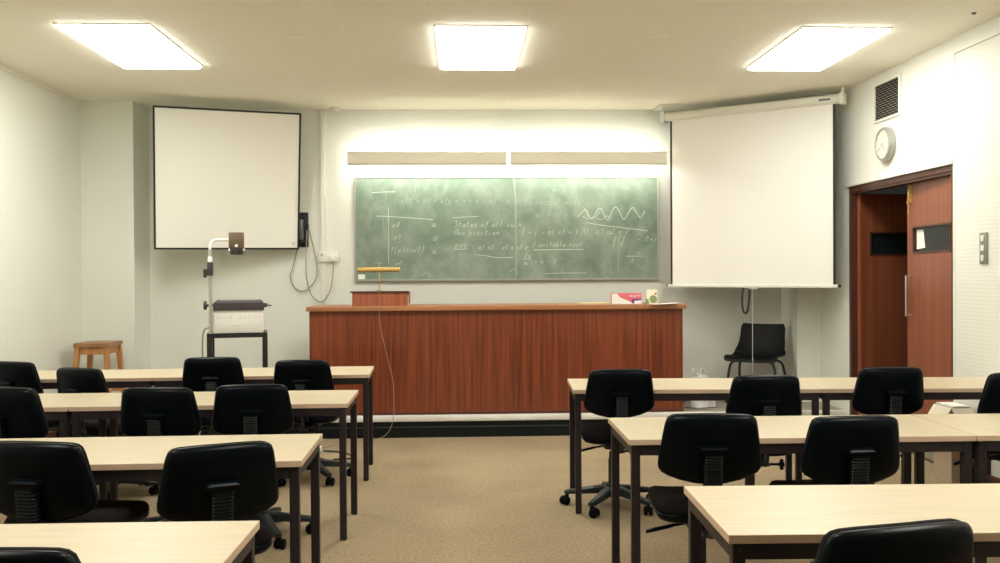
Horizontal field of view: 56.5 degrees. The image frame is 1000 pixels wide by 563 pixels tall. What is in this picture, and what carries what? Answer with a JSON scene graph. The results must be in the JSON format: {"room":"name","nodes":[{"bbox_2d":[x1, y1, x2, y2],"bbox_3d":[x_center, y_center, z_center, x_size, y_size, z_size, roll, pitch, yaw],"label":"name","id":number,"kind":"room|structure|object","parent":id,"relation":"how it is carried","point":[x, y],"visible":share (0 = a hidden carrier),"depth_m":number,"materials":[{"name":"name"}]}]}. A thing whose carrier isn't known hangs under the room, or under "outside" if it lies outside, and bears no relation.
{"room":"classroom","nodes":[
{"label":"classroom","id":0,"kind":"room"},
{"bbox_2d":[0,69,81,431],"bbox_3d":[-3.742,-0.094,3.139,0.200,3.046,11.780,0,1,-2],"label":"wall","id":1,"kind":"structure","parent":0,"point":[41,269],"depth_m":7.73,"materials":[{"name":"paint"}]},
{"bbox_2d":[0,65,80,103],"bbox_3d":[-3.636,-1.600,2.910,0.012,0.030,11.340,0,1,-2],"label":"trim","id":2,"kind":"structure","parent":1,"relation":"attached to","point":[2,67],"depth_m":7.72,"materials":[{"name":"paint"}]},
{"bbox_2d":[46,430,56,437],"bbox_3d":[-3.603,1.378,2.637,0.018,0.110,10.740,0,1,-2],"label":"baseboard","id":3,"kind":"structure","parent":1,"relation":"attached to","point":[53,434],"depth_m":7.92,"materials":[{"name":"brown wood"}]},
{"bbox_2d":[80,101,150,392],"bbox_3d":[-3.634,-0.146,8.818,0.480,3.046,0.440,0,1,-2],"label":"wall pier","id":4,"kind":"object","parent":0,"point":[114,135],"visible":0.64,"depth_m":8.60,"materials":[{"name":"paint"}]},
{"bbox_2d":[57,419,607,438],"bbox_3d":[-0.370,1.294,8.161,6.930,0.140,0.024,0,1,-2],"label":"trim","id":5,"kind":"structure","parent":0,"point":[517,427],"depth_m":8.15,"materials":[{"name":"black"}]},
{"bbox_2d":[149,109,780,386],"bbox_3d":[-0.325,-0.169,9.273,7.130,3.046,0.200,0,1,-2],"label":"wall","id":6,"kind":"structure","parent":0,"point":[713,317],"depth_m":9.14,"materials":[{"name":"paint"}]},
{"bbox_2d":[153,105,300,249],"bbox_3d":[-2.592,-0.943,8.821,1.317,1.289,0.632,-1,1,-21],"label":"board","id":7,"kind":"object","parent":6,"relation":"attached to","point":[217,173],"visible":0.99,"depth_m":8.62,"materials":[{"name":"white"}]},
{"bbox_2d":[299,212,308,246],"bbox_3d":[-1.926,-0.505,9.052,0.123,0.340,0.104,0,1,-2],"label":"wall bracket","id":8,"kind":"object","parent":6,"relation":"attached to","point":[303,226],"visible":0.71,"depth_m":9.08,"materials":[{"name":"black plastic"}]},
{"bbox_2d":[290,227,317,291],"bbox_3d":[-1.917,-0.218,9.078,0.268,0.635,0.012,0,1,-2],"label":"hanging cable","id":9,"kind":"object","parent":8,"relation":"hanging from","point":[308,227],"visible":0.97,"depth_m":9.07,"materials":[{"name":"beige plastic"}]},
{"bbox_2d":[305,231,333,301],"bbox_3d":[-1.757,-0.146,9.065,0.275,0.700,0.012,0,1,-2],"label":"cable","id":10,"kind":"object","parent":8,"relation":"hanging from","point":[306,231],"visible":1,"depth_m":9.06,"materials":[{"name":"beige plastic"}]},
{"bbox_2d":[320,109,325,304],"bbox_3d":[-1.730,-0.317,9.104,0.048,2.729,0.019,0,1,-2],"label":"pipe","id":11,"kind":"object","parent":6,"relation":"attached to","point":[322,111],"visible":0.56,"depth_m":9.09,"materials":[{"name":"white metal"}]},
{"bbox_2d":[319,252,338,261],"bbox_3d":[-1.673,-0.242,9.072,0.190,0.100,0.049,0,1,-2],"label":"power socket","id":12,"kind":"object","parent":6,"relation":"attached to","point":[323,256],"visible":1,"depth_m":9.07,"materials":[{"name":"white plastic"}]},
{"bbox_2d":[347,152,506,164],"bbox_3d":[-0.699,-1.174,8.997,1.514,0.129,0.304,0,1,-2],"label":"wall lamp","id":13,"kind":"object","parent":6,"relation":"attached to","point":[353,158],"visible":1,"depth_m":8.85,"materials":[{"name":"beige paint"}]},
{"bbox_2d":[354,176,660,280],"bbox_3d":[0.086,-0.523,9.161,3.027,1.024,0.048,0,1,-2],"label":"chalkboard","id":14,"kind":"object","parent":6,"relation":"attached to","point":[432,228],"visible":1,"depth_m":9.16,"materials":[{"name":"green metal"}]},
{"bbox_2d":[510,152,666,164],"bbox_3d":[0.850,-1.184,9.060,1.504,0.129,0.304,0,1,-2],"label":"wall lamp","id":15,"kind":"object","parent":6,"relation":"attached to","point":[517,158],"visible":1,"depth_m":8.91,"materials":[{"name":"beige paint"}]},
{"bbox_2d":[0,0,999,109],"bbox_3d":[0.800,-1.714,3.310,9.310,0.162,12.180,0,1,-2],"label":"ceiling","id":16,"kind":"structure","parent":0,"point":[356,54],"depth_m":6.73,"materials":[{"name":"paint"}]},
{"bbox_2d":[53,23,202,68],"bbox_3d":[-2.568,-1.638,6.546,0.606,0.032,1.222,0,1,-2],"label":"recessed light","id":17,"kind":"object","parent":16,"relation":"in","point":[128,45],"visible":1,"depth_m":6.38,"materials":[{"name":"white plastic"}]},
{"bbox_2d":[331,107,339,112],"bbox_3d":[-1.589,-1.657,8.988,0.090,0.050,0.089,0,1,-2],"label":"ceiling sensor","id":18,"kind":"object","parent":16,"relation":"attached to","point":[334,109],"visible":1,"depth_m":8.96,"materials":[{"name":"white plastic"}]},
{"bbox_2d":[434,25,527,69],"bbox_3d":[-0.149,-1.653,6.645,0.606,0.032,1.222,0,1,-2],"label":"recessed light","id":19,"kind":"object","parent":16,"relation":"in","point":[459,47],"visible":1,"depth_m":6.47,"materials":[{"name":"white plastic"}]},
{"bbox_2d":[653,104,686,110],"bbox_3d":[1.651,-1.695,9.060,0.260,0.014,0.320,0,1,-2],"label":"ceiling plate","id":20,"kind":"object","parent":16,"relation":"attached to","point":[668,107],"visible":1,"depth_m":9.02,"materials":[{"name":"white metal"}]},
{"bbox_2d":[660,87,846,372],"bbox_3d":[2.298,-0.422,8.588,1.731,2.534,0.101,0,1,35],"label":"projection screen","id":21,"kind":"object","parent":16,"relation":"hanging from","point":[753,186],"visible":1,"depth_m":8.54,"materials":[{"name":"white fabric"}]},
{"bbox_2d":[746,27,892,70],"bbox_3d":[2.269,-1.668,6.744,0.606,0.032,1.222,0,1,-2],"label":"recessed light","id":22,"kind":"object","parent":16,"relation":"in","point":[808,48],"visible":1,"depth_m":6.59,"materials":[{"name":"white plastic"}]},
{"bbox_2d":[802,93,837,97],"bbox_3d":[2.922,-1.698,8.572,0.260,0.014,0.320,0,1,-2],"label":"ceiling plate","id":23,"kind":"object","parent":16,"relation":"attached to","point":[809,94],"visible":0.38,"depth_m":8.42,"materials":[{"name":"white metal"}]},
{"bbox_2d":[0,411,999,562],"bbox_3d":[0.819,1.476,3.339,9.310,0.150,12.180,0,1,-2],"label":"floor","id":24,"kind":"structure","parent":0,"point":[429,499],"depth_m":5.78,"materials":[{"name":"carpet"}]},
{"bbox_2d":[0,387,48,438],"bbox_3d":[-2.321,0.953,4.664,0.589,0.908,0.599,0,1,-14],"label":"swivel chair","id":25,"kind":"object","parent":24,"relation":"on","point":[22,414],"visible":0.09,"depth_m":4.39,"materials":[{"name":"black leather"}]},
{"bbox_2d":[0,361,70,437],"bbox_3d":[-3.125,0.959,6.315,0.600,0.876,0.595,-1,1,-22],"label":"swivel chair","id":26,"kind":"object","parent":24,"relation":"on","point":[12,373],"visible":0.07,"depth_m":6.04,"materials":[{"name":"black plastic"}]},
{"bbox_2d":[2,361,43,393],"bbox_3d":[-3.194,0.663,6.127,0.413,0.293,0.051,0,12,18],"label":"backrest","id":27,"kind":"object","parent":26,"relation":"on","point":[29,374],"depth_m":6.04,"materials":[{"name":"black fabric"}]},
{"bbox_2d":[0,547,80,562],"bbox_3d":[-1.019,0.978,2.113,0.600,0.888,0.595,-1,1,-38],"label":"swivel chair","id":28,"kind":"object","parent":24,"relation":"on","point":[7,554],"visible":1,"depth_m":1.85,"materials":[{"name":"black leather"}]},
{"bbox_2d":[39,393,107,499],"bbox_3d":[-3.000,1.036,5.189,1.400,0.740,0.590,0,1,-3],"label":"table","id":29,"kind":"object","parent":24,"relation":"on","point":[56,406],"visible":0.38,"depth_m":5.18,"materials":[{"name":"brown wood"}]},
{"bbox_2d":[0,440,148,523],"bbox_3d":[-1.587,0.985,3.486,0.600,0.857,0.595,-1,1,-31],"label":"swivel chair","id":30,"kind":"object","parent":24,"relation":"on","point":[42,482],"visible":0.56,"depth_m":3.23,"materials":[{"name":"black plastic"}]},
{"bbox_2d":[0,440,98,502],"bbox_3d":[-1.626,0.699,3.290,0.413,0.293,0.051,0,12,9],"label":"backrest","id":31,"kind":"object","parent":30,"relation":"on","point":[85,488],"depth_m":3.23,"materials":[{"name":"black fabric"}]},
{"bbox_2d":[37,369,172,485],"bbox_3d":[-3.069,1.024,6.558,1.360,0.740,0.590,0,1,-5],"label":"table","id":32,"kind":"object","parent":24,"relation":"on","point":[122,378],"visible":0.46,"depth_m":6.33,"materials":[{"name":"brown wood"}]},
{"bbox_2d":[56,367,158,499],"bbox_3d":[-2.559,0.967,6.051,0.592,0.858,0.602,-1,1,-33],"label":"swivel chair","id":33,"kind":"object","parent":24,"relation":"on","point":[69,379],"visible":0.34,"depth_m":5.80,"materials":[{"name":"black leather"}]},
{"bbox_2d":[63,367,108,392],"bbox_3d":[-2.625,0.681,5.859,0.413,0.293,0.051,0,12,24],"label":"backrest","id":34,"kind":"object","parent":33,"relation":"on","point":[97,382],"depth_m":5.75,"materials":[{"name":"black plastic"}]},
{"bbox_2d":[0,521,259,562],"bbox_3d":[-1.402,1.053,2.318,1.468,0.740,0.590,0,1,-2],"label":"table","id":35,"kind":"object","parent":24,"relation":"on","point":[190,541],"visible":1,"depth_m":2.46,"materials":[{"name":"brown wood"}]},
{"bbox_2d":[120,387,200,521],"bbox_3d":[-1.733,0.969,4.986,0.600,0.864,0.595,-1,1,-38],"label":"swivel chair","id":36,"kind":"object","parent":24,"relation":"on","point":[145,411],"visible":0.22,"depth_m":4.73,"materials":[{"name":"black plastic"}]},
{"bbox_2d":[131,387,200,421],"bbox_3d":[-1.749,0.679,4.787,0.413,0.293,0.051,0,12,2],"label":"backrest","id":37,"kind":"object","parent":36,"relation":"on","point":[190,408],"depth_m":4.73,"materials":[{"name":"black fabric"}]},
{"bbox_2d":[0,434,322,562],"bbox_3d":[-1.488,1.041,3.727,1.468,0.740,0.590,0,1,-3],"label":"table","id":38,"kind":"object","parent":24,"relation":"on","point":[138,458],"visible":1,"depth_m":3.69,"materials":[{"name":"brown wood"}]},
{"bbox_2d":[182,357,244,434],"bbox_3d":[-1.917,0.944,6.411,0.600,0.890,0.595,-1,1,-44],"label":"swivel chair","id":39,"kind":"object","parent":24,"relation":"on","point":[200,374],"visible":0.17,"depth_m":6.15,"materials":[{"name":"black plastic"}]},
{"bbox_2d":[69,390,358,540],"bbox_3d":[-1.564,1.028,5.259,1.468,0.740,0.590,0,1,-3],"label":"table","id":40,"kind":"object","parent":24,"relation":"on","point":[339,403],"visible":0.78,"depth_m":5.01,"materials":[{"name":"beige laminate"}]},
{"bbox_2d":[157,441,278,554],"bbox_3d":[-1.070,0.988,3.478,0.596,0.844,0.600,0,1,24],"label":"swivel chair","id":41,"kind":"object","parent":24,"relation":"on","point":[232,481],"visible":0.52,"depth_m":3.22,"materials":[{"name":"black leather"}]},
{"bbox_2d":[207,330,267,434],"bbox_3d":[-2.167,0.898,7.707,0.474,0.962,0.400,0,1,-14],"label":"trolley","id":42,"kind":"object","parent":24,"relation":"on","point":[210,337],"visible":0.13,"depth_m":7.54,"materials":[{"name":"black metal"}]},
{"bbox_2d":[203,232,270,333],"bbox_3d":[-2.162,0.009,7.672,0.534,0.815,0.431,0,1,-14],"label":"projector","id":43,"kind":"object","parent":42,"relation":"on","point":[229,315],"visible":1,"depth_m":7.51,"materials":[{"name":"white"}]},
{"bbox_2d":[198,327,208,435],"bbox_3d":[-2.538,0.880,7.508,0.378,1.023,0.078,-1,1,-23],"label":"cable","id":44,"kind":"object","parent":43,"relation":"hanging from","point":[208,327],"visible":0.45,"depth_m":7.56,"materials":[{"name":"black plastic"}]},
{"bbox_2d":[229,232,243,247],"bbox_3d":[-2.146,-0.336,7.572,0.119,0.125,0.105,0,1,-14],"label":"hood","id":45,"kind":"object","parent":43,"relation":"attached to","point":[236,239],"depth_m":7.52,"materials":[{"name":"brown metal"}]},
{"bbox_2d":[212,384,310,549],"bbox_3d":[-1.297,0.963,5.055,0.589,0.868,0.599,-1,1,-35],"label":"swivel chair","id":46,"kind":"object","parent":24,"relation":"on","point":[239,409],"visible":0.38,"depth_m":4.80,"materials":[{"name":"black plastic"}]},
{"bbox_2d":[152,366,373,485],"bbox_3d":[-1.656,1.015,6.673,1.468,0.740,0.590,0,1,-5],"label":"table","id":47,"kind":"object","parent":24,"relation":"on","point":[341,375],"visible":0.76,"depth_m":6.45,"materials":[{"name":"brown wood"}]},
{"bbox_2d":[273,360,350,486],"bbox_3d":[-1.315,0.954,6.494,0.600,0.860,0.595,-1,1,-38],"label":"swivel chair","id":48,"kind":"object","parent":24,"relation":"on","point":[296,375],"visible":0.47,"depth_m":6.24,"materials":[{"name":"black leather"}]},
{"bbox_2d":[324,450,350,459],"bbox_3d":[-1.270,1.367,7.360,0.175,0.017,0.385,-1,1,-22],"label":"cable","id":49,"kind":"object","parent":24,"relation":"on","point":[324,450],"visible":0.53,"depth_m":7.47,"materials":[{"name":"black plastic"}]},
{"bbox_2d":[346,401,842,415],"bbox_3d":[-0.392,1.265,8.678,6.930,0.190,1.010,0,1,-2],"label":"platform","id":50,"kind":"object","parent":24,"relation":"on","point":[720,405],"visible":0.14,"depth_m":8.46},
{"bbox_2d":[73,340,125,392],"bbox_3d":[-3.559,0.864,8.249,0.370,0.655,0.404,0,1,-2],"label":"wooden stool","id":51,"kind":"object","parent":50,"relation":"on","point":[89,348],"visible":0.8,"depth_m":8.10,"materials":[{"name":"brown wood"}]},
{"bbox_2d":[306,302,685,414],"bbox_3d":[-0.030,0.687,8.470,3.347,0.955,0.585,0,1,-2],"label":"desk","id":52,"kind":"object","parent":50,"relation":"on","point":[494,358],"visible":0.88,"depth_m":8.21,"materials":[{"name":"brown wood"}]},
{"bbox_2d":[323,289,393,447],"bbox_3d":[-1.173,0.719,7.903,0.250,1.297,0.857,0,1,29],"label":"lamp cord","id":53,"kind":"object","parent":52,"relation":"hanging from","point":[379,289],"visible":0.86,"depth_m":8.12,"materials":[{"name":"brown plastic"}]},
{"bbox_2d":[350,291,409,305],"bbox_3d":[-1.066,0.151,8.344,0.524,0.131,0.262,0,1,-2],"label":"lectern","id":54,"kind":"object","parent":52,"relation":"on","point":[359,298],"visible":0.98,"depth_m":8.22,"materials":[{"name":"brown wood"}]},
{"bbox_2d":[357,262,399,290],"bbox_3d":[-1.089,-0.045,8.360,0.382,0.260,0.064,0,1,-2],"label":"reading lamp","id":55,"kind":"object","parent":54,"relation":"on","point":[379,269],"visible":0.92,"depth_m":8.34,"materials":[{"name":"gold metal"}]},
{"bbox_2d":[577,302,610,304],"bbox_3d":[0.849,0.198,8.404,0.280,0.012,0.200,0,1,-2],"label":"paper stack","id":56,"kind":"object","parent":52,"relation":"on","point":[580,303],"visible":0.99,"depth_m":8.32,"materials":[{"name":"beige paper"}]},
{"bbox_2d":[611,293,641,303],"bbox_3d":[1.139,0.153,8.395,0.270,0.098,0.081,0,1,1],"label":"cardboard box","id":57,"kind":"object","parent":52,"relation":"on","point":[616,298],"visible":0.94,"depth_m":8.35,"materials":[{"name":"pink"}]},
{"bbox_2d":[612,294,632,303],"bbox_3d":[1.107,0.155,8.355,0.204,0.093,0.001,0,1,1],"label":"print","id":58,"kind":"object","parent":57,"relation":"attached to","point":[616,299],"depth_m":8.36},
{"bbox_2d":[646,290,656,303],"bbox_3d":[1.369,0.143,8.434,0.114,0.136,0.044,0,1,-10],"label":"greeting card","id":59,"kind":"object","parent":52,"relation":"on","point":[651,295],"visible":0.98,"depth_m":8.43,"materials":[{"name":"beige paper"}]},
{"bbox_2d":[646,295,656,303],"bbox_3d":[1.370,0.167,8.421,0.113,0.087,0.013,-1,1,-19],"label":"print","id":60,"kind":"object","parent":59,"relation":"attached to","point":[650,299],"depth_m":8.43,"materials":[{"name":"green"}]},
{"bbox_2d":[683,368,715,407],"bbox_3d":[1.852,0.975,8.594,0.386,0.348,0.273,-1,1,-22],"label":"plastic bag","id":61,"kind":"object","parent":50,"relation":"on","point":[693,404],"visible":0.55,"depth_m":8.52,"materials":[{"name":"white plastic"}]},
{"bbox_2d":[724,323,785,402],"bbox_3d":[2.458,0.781,8.895,0.500,0.742,0.503,0,1,31],"label":"plastic chair","id":62,"kind":"object","parent":50,"relation":"on","point":[768,339],"visible":0.92,"depth_m":9.04,"materials":[{"name":"black plastic"}]},
{"bbox_2d":[559,369,654,517],"bbox_3d":[0.699,0.944,5.662,0.600,0.872,0.595,-1,1,-43],"label":"swivel chair","id":63,"kind":"object","parent":24,"relation":"on","point":[610,393],"visible":0.76,"depth_m":5.42,"materials":[{"name":"black plastic"}]},
{"bbox_2d":[567,378,821,513],"bbox_3d":[1.174,1.006,5.806,1.468,0.740,0.590,0,1,1],"label":"table","id":64,"kind":"object","parent":24,"relation":"on","point":[665,389],"visible":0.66,"depth_m":5.53,"materials":[{"name":"beige laminate"}]},
{"bbox_2d":[646,413,761,562],"bbox_3d":[0.868,0.961,3.981,0.600,0.866,0.595,-1,1,-38],"label":"swivel chair","id":65,"kind":"object","parent":24,"relation":"on","point":[707,449],"visible":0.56,"depth_m":3.73,"materials":[{"name":"black leather"}]},
{"bbox_2d":[726,375,800,485],"bbox_3d":[1.432,0.941,5.266,0.600,0.876,0.595,-1,1,-44],"label":"swivel chair","id":66,"kind":"object","parent":24,"relation":"on","point":[754,395],"visible":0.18,"depth_m":5.01,"materials":[{"name":"black plastic"}]},
{"bbox_2d":[608,414,975,562],"bbox_3d":[1.263,1.021,4.188,1.468,0.740,0.590,0,1,-2],"label":"table","id":67,"kind":"object","parent":24,"relation":"on","point":[640,436],"visible":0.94,"depth_m":3.97,"materials":[{"name":"brown wood"}]},
{"bbox_2d":[769,415,899,562],"bbox_3d":[1.430,0.967,4.015,0.589,0.848,0.599,-1,1,-31],"label":"swivel chair","id":68,"kind":"object","parent":24,"relation":"on","point":[853,449],"visible":0.48,"depth_m":3.76,"materials":[{"name":"black leather"}]},
{"bbox_2d":[684,483,999,562],"bbox_3d":[1.337,1.033,2.753,1.468,0.740,0.565,0,1,-1],"label":"table","id":69,"kind":"object","parent":24,"relation":"on","point":[770,521],"visible":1,"depth_m":2.71,"materials":[{"name":"brown wood"}]},
{"bbox_2d":[851,367,923,484],"bbox_3d":[2.204,0.926,5.488,0.600,0.893,0.595,-1,1,-44],"label":"swivel chair","id":70,"kind":"object","parent":24,"relation":"on","point":[877,390],"visible":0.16,"depth_m":5.23,"materials":[{"name":"black leather"}]},
{"bbox_2d":[795,377,990,483],"bbox_3d":[2.555,0.999,5.787,1.285,0.740,0.590,0,1,1],"label":"table","id":71,"kind":"object","parent":24,"relation":"on","point":[935,388],"visible":0.3,"depth_m":5.57,"materials":[{"name":"brown wood"}]},
{"bbox_2d":[814,518,973,562],"bbox_3d":[0.810,0.964,2.229,0.595,0.893,0.600,0,1,35],"label":"swivel chair","id":72,"kind":"object","parent":24,"relation":"on","point":[948,540],"visible":1,"depth_m":1.96,"materials":[{"name":"black leather"}]},
{"bbox_2d":[928,402,973,483],"bbox_3d":[3.046,1.097,6.285,0.204,0.526,0.299,0,1,-2],"label":"carton","id":73,"kind":"object","parent":24,"relation":"on","point":[945,471],"visible":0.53,"depth_m":6.25,"materials":[{"name":"beige"}]},
{"bbox_2d":[911,413,999,562],"bbox_3d":[2.625,1.012,4.233,1.250,0.740,0.590,0,1,-2],"label":"table","id":74,"kind":"object","parent":24,"relation":"on","point":[986,427],"visible":0.58,"depth_m":4.15,"materials":[{"name":"brown wood"}]},
{"bbox_2d":[953,373,999,464],"bbox_3d":[2.694,0.924,5.144,0.595,0.898,0.600,0,1,36],"label":"swivel chair","id":75,"kind":"object","parent":24,"relation":"on","point":[989,403],"visible":0.06,"depth_m":4.88,"materials":[{"name":"black plastic"}]},
{"bbox_2d":[781,288,820,401],"bbox_3d":[2.935,-0.187,9.086,0.230,3.046,0.440,0,1,-2],"label":"wall pier","id":76,"kind":"object","parent":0,"point":[800,307],"depth_m":8.88,"materials":[{"name":"paint"}]},
{"bbox_2d":[821,34,999,477],"bbox_3d":[3.382,-0.138,3.430,0.200,3.046,11.780,0,1,-2],"label":"wall","id":77,"kind":"structure","parent":0,"point":[977,67],"depth_m":6.44,"materials":[{"name":"white paint"}]},
{"bbox_2d":[331,410,846,422],"bbox_3d":[-0.371,1.197,8.165,6.930,0.055,0.055,0,1,-2],"label":"trim","id":78,"kind":"structure","parent":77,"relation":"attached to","point":[535,416],"depth_m":8.16,"materials":[{"name":"metal"}]},
{"bbox_2d":[875,127,895,160],"bbox_3d":[3.082,-1.099,7.443,0.057,0.272,0.272,0,1,-2],"label":"wall clock","id":79,"kind":"object","parent":77,"relation":"attached to","point":[885,141],"visible":1,"depth_m":7.39,"materials":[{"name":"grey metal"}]},
{"bbox_2d":[873,73,901,123],"bbox_3d":[3.102,-1.460,7.458,0.014,0.320,0.476,0,1,-2],"label":"air vent","id":80,"kind":"object","parent":77,"relation":"in","point":[887,94],"visible":1,"depth_m":7.45,"materials":[{"name":"white metal"}]},
{"bbox_2d":[875,77,897,120],"bbox_3d":[3.101,-1.460,7.458,0.008,0.279,0.416,0,1,-2],"label":"grille","id":81,"kind":"object","parent":80,"relation":"attached to","point":[886,91],"depth_m":7.46,"materials":[{"name":"black"}]},
{"bbox_2d":[845,161,952,187],"bbox_3d":[3.106,-0.836,7.356,0.022,0.024,1.775,0,1,-2],"label":"trim","id":82,"kind":"structure","parent":77,"relation":"attached to","point":[947,162],"depth_m":7.17,"materials":[{"name":"white paint"}]},
{"bbox_2d":[849,164,952,461],"bbox_3d":[3.561,0.254,7.456,0.881,2.187,1.943,0,1,-2],"label":"door","id":83,"kind":"structure","parent":77,"relation":"in","point":[901,245],"depth_m":8.14,"materials":[{"name":"brown wood"}]},
{"bbox_2d":[953,54,954,401],"bbox_3d":[3.156,-0.164,6.463,0.004,3.046,0.024,0,1,-2],"label":"trim","id":84,"kind":"structure","parent":77,"relation":"attached to","point":[953,54],"depth_m":6.46,"materials":[{"name":"white paint"}]},
{"bbox_2d":[953,15,999,53],"bbox_3d":[3.325,-1.592,1.983,0.014,0.111,8.918,0,1,-2],"label":"trim","id":85,"kind":"structure","parent":77,"relation":"attached to","point":[989,29],"depth_m":6.13,"materials":[{"name":"white paint"}]},
{"bbox_2d":[979,232,987,263],"bbox_3d":[3.163,-0.218,6.067,0.019,0.203,0.094,0,1,-2],"label":"light switch","id":86,"kind":"object","parent":77,"relation":"attached to","point":[983,237],"visible":1,"depth_m":6.07,"materials":[{"name":"grey"}]},
{"bbox_2d":[972,468,999,483],"bbox_3d":[3.340,1.343,2.009,0.018,0.110,8.918,0,1,-2],"label":"baseboard","id":87,"kind":"structure","parent":77,"relation":"attached to","point":[992,479],"depth_m":6.01,"materials":[{"name":"brown wood"}]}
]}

